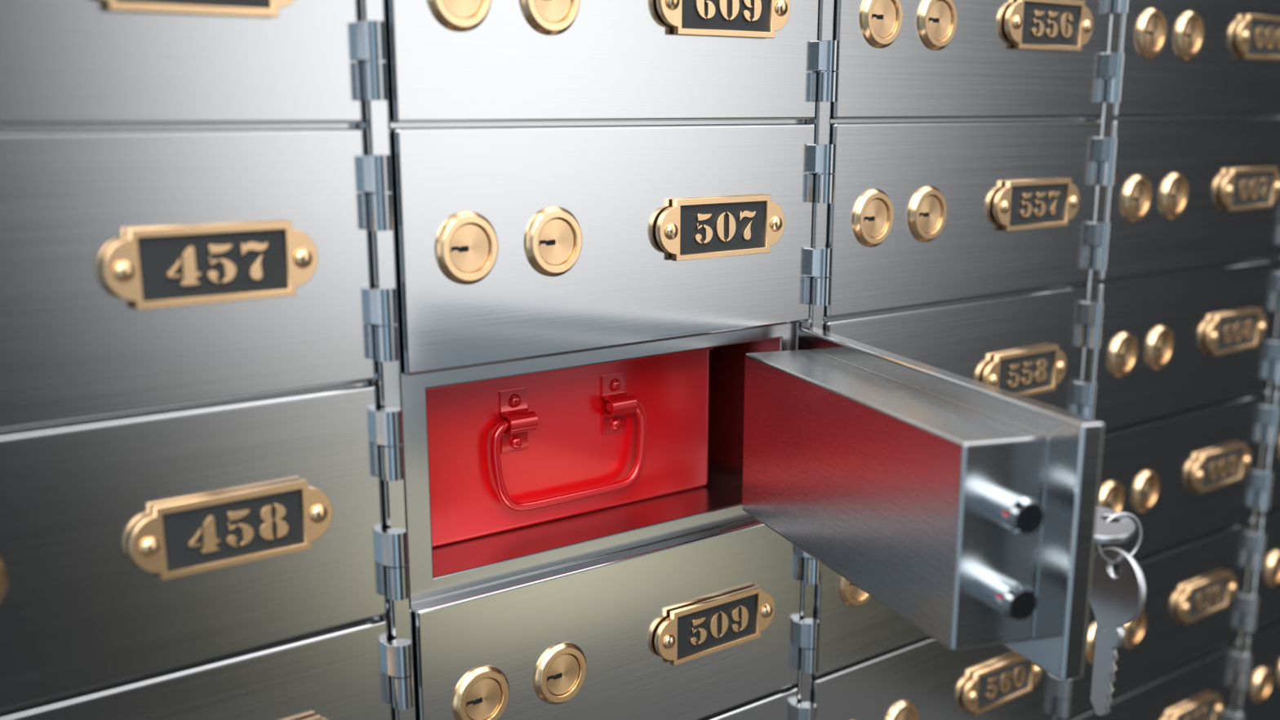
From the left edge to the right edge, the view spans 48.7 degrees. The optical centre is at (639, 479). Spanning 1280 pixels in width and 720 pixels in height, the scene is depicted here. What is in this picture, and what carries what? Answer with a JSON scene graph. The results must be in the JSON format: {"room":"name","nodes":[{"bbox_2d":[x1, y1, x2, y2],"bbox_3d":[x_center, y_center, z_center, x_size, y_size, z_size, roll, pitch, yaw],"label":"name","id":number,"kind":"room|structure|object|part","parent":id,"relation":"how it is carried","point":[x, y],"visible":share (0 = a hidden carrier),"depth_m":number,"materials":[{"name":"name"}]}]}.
{"room":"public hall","nodes":[
{"label":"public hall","id":0,"kind":"room"},
{"bbox_3d":[-0.166,-0.009,1.249,2.760,1.560,0.024,-12,19,-38],"label":"wall","id":1,"kind":"structure","parent":0,"visible":0},
{"bbox_2d":[0,615,414,719],"bbox_3d":[-0.363,0.110,0.798,0.302,0.120,0.437,-12,19,-38],"label":"box","id":2,"kind":"object","parent":1,"relation":"attached to","point":[343,672],"visible":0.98,"depth_m":0.68,"materials":[{"name":"metal"}]},
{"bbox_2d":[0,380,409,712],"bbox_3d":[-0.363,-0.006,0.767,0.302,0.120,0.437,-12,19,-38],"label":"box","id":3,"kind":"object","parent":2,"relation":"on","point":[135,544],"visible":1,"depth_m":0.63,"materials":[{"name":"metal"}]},
{"bbox_2d":[0,128,399,431],"bbox_3d":[-0.363,-0.122,0.736,0.302,0.120,0.437,-12,19,-38],"label":"box","id":4,"kind":"object","parent":3,"relation":"on","point":[155,269],"visible":1,"depth_m":0.61,"materials":[{"name":"metal"}]},
{"bbox_2d":[0,0,387,131],"bbox_3d":[-0.363,-0.238,0.706,0.302,0.120,0.437,-12,19,-38],"label":"box","id":5,"kind":"object","parent":4,"relation":"on","point":[66,65],"visible":1,"depth_m":0.59,"materials":[{"name":"metal"}]},
{"bbox_3d":[-0.185,-0.210,0.584,0.068,0.027,0.002,-12,19,-38],"label":"label panel","id":6,"kind":"part","parent":5,"relation":"part of","materials":[{"name":"gold metal"}]},
{"bbox_3d":[-0.185,-0.210,0.584,0.097,0.034,0.005,-12,19,-38],"label":"number plate","id":7,"kind":"part","parent":5,"relation":"part of","materials":[{"name":"gold metal"}]},
{"bbox_3d":[-0.185,-0.094,0.615,0.097,0.034,0.005,-12,19,-38],"label":"number plate","id":8,"kind":"part","parent":4,"relation":"part of","materials":[{"name":"gold metal"}]},
{"bbox_3d":[-0.185,-0.094,0.615,0.068,0.027,0.002,-12,19,-38],"label":"label panel","id":9,"kind":"part","parent":4,"relation":"part of","materials":[{"name":"black metal"}]},
{"bbox_3d":[-0.185,0.022,0.645,0.097,0.034,0.005,-12,19,-38],"label":"number plate","id":10,"kind":"part","parent":3,"relation":"part of","materials":[{"name":"gold metal"}]},
{"bbox_3d":[-0.185,0.022,0.645,0.068,0.027,0.002,-12,19,-38],"label":"label panel","id":11,"kind":"part","parent":3,"relation":"part of","materials":[{"name":"black metal"}]},
{"bbox_3d":[-0.185,0.138,0.676,0.097,0.034,0.005,-12,19,-38],"label":"number plate","id":12,"kind":"part","parent":2,"relation":"part of","materials":[{"name":"gold metal"}]},
{"bbox_2d":[356,0,416,719],"bbox_3d":[-0.124,0.068,0.724,0.013,0.768,0.010,-12,19,-38],"label":"trim","id":13,"kind":"structure","parent":1,"relation":"attached to","point":[375,125],"depth_m":0.69,"materials":[{"name":"metal"}]},
{"bbox_2d":[698,685,816,719],"bbox_3d":[-0.132,0.176,1.016,0.302,0.120,0.437,-12,19,-38],"label":"box","id":14,"kind":"object","parent":1,"relation":"attached to","point":[781,704],"visible":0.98,"depth_m":0.92,"materials":[{"name":"metal"}]},
{"bbox_2d":[411,517,821,719],"bbox_3d":[-0.132,0.060,0.986,0.302,0.120,0.437,-12,19,-38],"label":"box","id":15,"kind":"object","parent":14,"relation":"on","point":[697,625],"visible":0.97,"depth_m":0.82,"materials":[{"name":"metal"}]},
{"bbox_3d":[0.046,0.088,0.864,0.097,0.034,0.005,-12,19,-38],"label":"number plate","id":16,"kind":"part","parent":15,"relation":"part of","materials":[{"name":"gold metal"}]},
{"bbox_3d":[0.046,0.089,0.864,0.068,0.027,0.002,-12,19,-38],"label":"label panel","id":17,"kind":"part","parent":15,"relation":"part of","materials":[{"name":"black metal"}]},
{"bbox_2d":[400,321,1104,680],"bbox_3d":[-0.048,-0.030,0.858,0.302,0.120,0.698,-12,19,-38],"label":"box","id":18,"kind":"object","parent":15,"relation":"on","point":[966,508],"visible":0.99,"depth_m":0.71,"materials":[{"name":"metal"}]},
{"bbox_2d":[426,346,713,547],"bbox_3d":[-0.145,-0.055,0.963,0.218,0.091,0.360,-12,19,-38],"label":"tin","id":19,"kind":"object","parent":18,"relation":"in","point":[505,454],"visible":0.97,"depth_m":0.83,"materials":[{"name":"red paint"}]},
{"bbox_3d":[-0.040,-0.014,0.829,0.114,0.056,0.007,-12,19,-38],"label":"handle","id":20,"kind":"part","parent":19,"relation":"part of","materials":[{"name":"red paint"}]},
{"bbox_3d":[-0.149,-0.100,0.956,0.218,0.001,0.349,-12,19,-38],"label":"lid","id":21,"kind":"part","parent":19,"relation":"part of","materials":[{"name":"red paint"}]},
{"bbox_2d":[390,123,835,376],"bbox_3d":[-0.132,-0.172,0.924,0.302,0.120,0.437,-12,19,-38],"label":"box","id":22,"kind":"object","parent":18,"relation":"on","point":[513,243],"visible":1,"depth_m":0.75,"materials":[{"name":"metal"}]},
{"bbox_2d":[384,0,839,127],"bbox_3d":[-0.132,-0.288,0.894,0.302,0.120,0.437,-12,19,-38],"label":"box","id":23,"kind":"object","parent":22,"relation":"on","point":[451,63],"visible":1,"depth_m":0.73,"materials":[{"name":"metal"}]},
{"bbox_3d":[0.046,-0.260,0.772,0.097,0.034,0.005,-12,19,-38],"label":"number plate","id":24,"kind":"part","parent":23,"relation":"part of","materials":[{"name":"gold metal"}]},
{"bbox_3d":[0.046,-0.259,0.772,0.068,0.027,0.002,-12,19,-38],"label":"label panel","id":25,"kind":"part","parent":23,"relation":"part of","materials":[{"name":"black metal"}]},
{"bbox_3d":[0.046,-0.144,0.803,0.097,0.034,0.005,-12,19,-38],"label":"number plate","id":26,"kind":"part","parent":22,"relation":"part of","materials":[{"name":"gold metal"}]},
{"bbox_3d":[0.046,-0.143,0.803,0.068,0.027,0.002,-12,19,-38],"label":"label panel","id":27,"kind":"part","parent":22,"relation":"part of","materials":[{"name":"black metal"}]},
{"bbox_3d":[0.147,-0.002,0.745,0.012,0.117,0.286,-5,16,-18],"label":"door","id":28,"kind":"part","parent":18,"relation":"part of","materials":[{"name":"metal"}]},
{"bbox_2d":[1093,506,1135,544],"bbox_3d":[0.188,0.021,0.656,0.084,0.009,0.036,-1,15,-5],"label":"key","id":29,"kind":"object","parent":18,"relation":"in","point":[1121,529],"visible":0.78,"depth_m":0.65,"materials":[{"name":"silver metal"}]},
{"bbox_2d":[1096,511,1142,564],"bbox_3d":[0.226,0.028,0.665,0.025,0.025,0.002,-5,16,-18],"label":"ring","id":30,"kind":"object","parent":29,"relation":"attached to","point":[1123,513],"visible":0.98,"depth_m":0.67,"materials":[{"name":"silver metal"}]},
{"bbox_2d":[1088,546,1146,715],"bbox_3d":[0.226,0.074,0.677,0.004,0.086,0.036,-7,16,-24],"label":"key","id":31,"kind":"object","parent":30,"relation":"hanging from","point":[1116,602],"visible":0.93,"depth_m":0.67,"materials":[{"name":"silver metal"}]},
{"bbox_2d":[792,0,834,704],"bbox_3d":[0.107,0.018,0.911,0.013,0.768,0.010,-12,19,-38],"label":"trim","id":32,"kind":"structure","parent":1,"relation":"attached to","point":[821,122],"depth_m":0.86,"materials":[{"name":"metal"}]},
{"bbox_2d":[810,635,1072,719],"bbox_3d":[0.100,0.127,1.204,0.302,0.120,0.437,-12,19,-38],"label":"box","id":33,"kind":"object","parent":1,"relation":"attached to","point":[920,679],"visible":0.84,"depth_m":1.03,"materials":[{"name":"metal"}]},
{"bbox_2d":[811,563,928,675],"bbox_3d":[0.100,0.011,1.174,0.302,0.120,0.437,-12,19,-38],"label":"box","id":34,"kind":"object","parent":33,"relation":"on","point":[854,626],"visible":0.09,"depth_m":0.95,"materials":[{"name":"metal"}]},
{"bbox_2d":[822,284,1104,419],"bbox_3d":[0.100,-0.105,1.143,0.302,0.120,0.437,-12,19,-38],"label":"box","id":35,"kind":"object","parent":34,"relation":"on","point":[1028,344],"visible":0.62,"depth_m":1.00,"materials":[{"name":"metal"}]},
{"bbox_2d":[823,120,1118,318],"bbox_3d":[0.100,-0.221,1.112,0.302,0.120,0.437,-12,19,-38],"label":"box","id":36,"kind":"object","parent":35,"relation":"on","point":[923,213],"visible":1,"depth_m":0.94,"materials":[{"name":"metal"}]},
{"bbox_2d":[830,0,1129,123],"bbox_3d":[0.100,-0.337,1.082,0.302,0.120,0.437,-12,19,-38],"label":"box","id":37,"kind":"object","parent":36,"relation":"on","point":[900,60],"visible":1,"depth_m":0.92,"materials":[{"name":"metal"}]},
{"bbox_3d":[0.278,-0.309,0.960,0.097,0.034,0.005,-12,19,-38],"label":"number plate","id":38,"kind":"part","parent":37,"relation":"part of","materials":[{"name":"gold metal"}]},
{"bbox_3d":[0.278,-0.309,0.960,0.068,0.027,0.002,-12,19,-38],"label":"label panel","id":39,"kind":"part","parent":37,"relation":"part of","materials":[{"name":"black metal"}]},
{"bbox_3d":[0.278,-0.193,0.991,0.097,0.034,0.005,-12,19,-38],"label":"number plate","id":40,"kind":"part","parent":36,"relation":"part of","materials":[{"name":"gold metal"}]},
{"bbox_3d":[0.278,-0.193,0.991,0.068,0.027,0.002,-12,19,-38],"label":"label panel","id":41,"kind":"part","parent":36,"relation":"part of","materials":[{"name":"black metal"}]},
{"bbox_3d":[0.278,-0.077,1.021,0.097,0.034,0.005,-12,19,-38],"label":"number plate","id":42,"kind":"part","parent":35,"relation":"part of","materials":[{"name":"gold metal"}]},
{"bbox_3d":[0.278,-0.077,1.021,0.068,0.027,0.002,-12,19,-38],"label":"label panel","id":43,"kind":"part","parent":35,"relation":"part of","materials":[{"name":"black metal"}]},
{"bbox_3d":[0.278,0.155,1.083,0.097,0.034,0.005,-12,19,-38],"label":"number plate","id":44,"kind":"part","parent":33,"relation":"part of","materials":[{"name":"gold metal"}]},
{"bbox_3d":[0.278,0.155,1.083,0.068,0.027,0.002,-12,19,-38],"label":"label panel","id":45,"kind":"part","parent":33,"relation":"part of","materials":[{"name":"black metal"}]},
{"bbox_2d":[1053,13,1119,719],"bbox_3d":[0.339,-0.032,1.099,0.013,0.768,0.010,-12,19,-38],"label":"trim","id":46,"kind":"structure","parent":1,"relation":"attached to","point":[1105,119],"depth_m":1.05,"materials":[{"name":"metal"}]},
{"bbox_2d":[1061,641,1252,719],"bbox_3d":[0.331,0.193,1.423,0.302,0.120,0.437,-12,19,-38],"label":"box","id":47,"kind":"object","parent":1,"relation":"attached to","point":[1202,688],"visible":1,"depth_m":1.29,"materials":[{"name":"metal"}]},
{"bbox_2d":[1063,519,1266,719],"bbox_3d":[0.331,0.077,1.392,0.302,0.120,0.437,-12,19,-38],"label":"box","id":48,"kind":"object","parent":47,"relation":"on","point":[1197,605],"visible":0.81,"depth_m":1.25,"materials":[{"name":"metal"}]},
{"bbox_2d":[1093,391,1279,568],"bbox_3d":[0.331,-0.039,1.362,0.302,0.120,0.437,-12,19,-38],"label":"box","id":49,"kind":"object","parent":48,"relation":"on","point":[1185,476],"visible":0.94,"depth_m":1.21,"materials":[{"name":"metal"}]},
{"bbox_2d":[1089,257,1279,431],"bbox_3d":[0.331,-0.155,1.331,0.302,0.120,0.437,-12,19,-38],"label":"box","id":50,"kind":"object","parent":49,"relation":"on","point":[1173,342],"visible":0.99,"depth_m":1.16,"materials":[{"name":"metal"}]},
{"bbox_2d":[1091,118,1279,281],"bbox_3d":[0.331,-0.271,1.300,0.302,0.120,0.437,-12,19,-38],"label":"box","id":51,"kind":"object","parent":50,"relation":"on","point":[1185,193],"visible":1,"depth_m":1.13,"materials":[{"name":"metal"}]},
{"bbox_2d":[1111,0,1279,119],"bbox_3d":[0.331,-0.387,1.270,0.302,0.120,0.437,-12,19,-38],"label":"box","id":52,"kind":"object","parent":51,"relation":"on","point":[1184,59],"visible":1,"depth_m":1.09,"materials":[{"name":"metal"}]},
{"bbox_3d":[0.510,-0.359,1.148,0.097,0.034,0.005,-12,19,-38],"label":"number plate","id":53,"kind":"part","parent":52,"relation":"part of","materials":[{"name":"gold metal"}]},
{"bbox_3d":[0.509,-0.359,1.148,0.068,0.027,0.002,-12,19,-38],"label":"label panel","id":54,"kind":"part","parent":52,"relation":"part of","materials":[{"name":"black metal"}]},
{"bbox_3d":[0.510,-0.243,1.179,0.097,0.034,0.005,-12,19,-38],"label":"number plate","id":55,"kind":"part","parent":51,"relation":"part of","materials":[{"name":"gold metal"}]},
{"bbox_3d":[0.509,-0.243,1.179,0.068,0.027,0.002,-12,19,-38],"label":"label panel","id":56,"kind":"part","parent":51,"relation":"part of","materials":[{"name":"black metal"}]},
{"bbox_3d":[0.510,-0.127,1.209,0.097,0.034,0.005,-12,19,-38],"label":"number plate","id":57,"kind":"part","parent":50,"relation":"part of","materials":[{"name":"gold metal"}]},
{"bbox_3d":[0.509,-0.127,1.209,0.068,0.027,0.002,-12,19,-38],"label":"label panel","id":58,"kind":"part","parent":50,"relation":"part of","materials":[{"name":"black metal"}]},
{"bbox_3d":[0.510,-0.011,1.240,0.097,0.034,0.005,-12,19,-38],"label":"number plate","id":59,"kind":"part","parent":49,"relation":"part of","materials":[{"name":"gold metal"}]},
{"bbox_3d":[0.509,-0.011,1.240,0.068,0.027,0.002,-12,19,-38],"label":"label panel","id":60,"kind":"part","parent":49,"relation":"part of","materials":[{"name":"metal"}]},
{"bbox_3d":[0.510,0.105,1.270,0.097,0.034,0.005,-12,19,-38],"label":"number plate","id":61,"kind":"part","parent":48,"relation":"part of","materials":[{"name":"gold metal"}]},
{"bbox_3d":[0.509,0.105,1.271,0.068,0.027,0.002,-12,19,-38],"label":"label panel","id":62,"kind":"part","parent":48,"relation":"part of","materials":[{"name":"black metal"}]},
{"bbox_3d":[0.510,0.221,1.301,0.097,0.034,0.005,-12,19,-38],"label":"number plate","id":63,"kind":"part","parent":47,"relation":"part of","materials":[{"name":"gold metal"}]},
{"bbox_3d":[0.509,0.222,1.301,0.068,0.027,0.002,-12,19,-38],"label":"label panel","id":64,"kind":"part","parent":47,"relation":"part of","materials":[{"name":"metal"}]},
{"bbox_2d":[1231,256,1279,713],"bbox_3d":[0.571,-0.081,1.288,0.013,0.768,0.010,-12,19,-38],"label":"trim","id":65,"kind":"structure","parent":1,"relation":"attached to","point":[1270,391],"depth_m":1.31,"materials":[{"name":"metal"}]},
{"bbox_2d":[1236,620,1279,719],"bbox_3d":[0.563,0.144,1.611,0.302,0.120,0.437,-12,19,-38],"label":"box","id":66,"kind":"object","parent":1,"relation":"attached to","point":[1261,700],"visible":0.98,"depth_m":1.38,"materials":[{"name":"metal"}]},
{"bbox_2d":[1245,507,1279,634],"bbox_3d":[0.563,0.028,1.580,0.302,0.120,0.437,-12,19,-38],"label":"box","id":67,"kind":"object","parent":66,"relation":"on","point":[1265,583],"visible":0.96,"depth_m":1.34,"materials":[{"name":"metal"}]},
{"bbox_2d":[1259,386,1279,513],"bbox_3d":[0.563,-0.088,1.550,0.302,0.120,0.437,-12,19,-38],"label":"box","id":68,"kind":"object","parent":67,"relation":"on","point":[1273,456],"visible":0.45,"depth_m":1.31,"materials":[{"name":"metal"}]},
{"bbox_2d":[1274,380,1279,386],"bbox_3d":[0.563,-0.204,1.519,0.302,0.120,0.437,-12,19,-38],"label":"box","id":69,"kind":"object","parent":68,"relation":"on","point":[1277,382],"visible":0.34,"depth_m":1.29,"materials":[{"name":"metal"}]}
]}

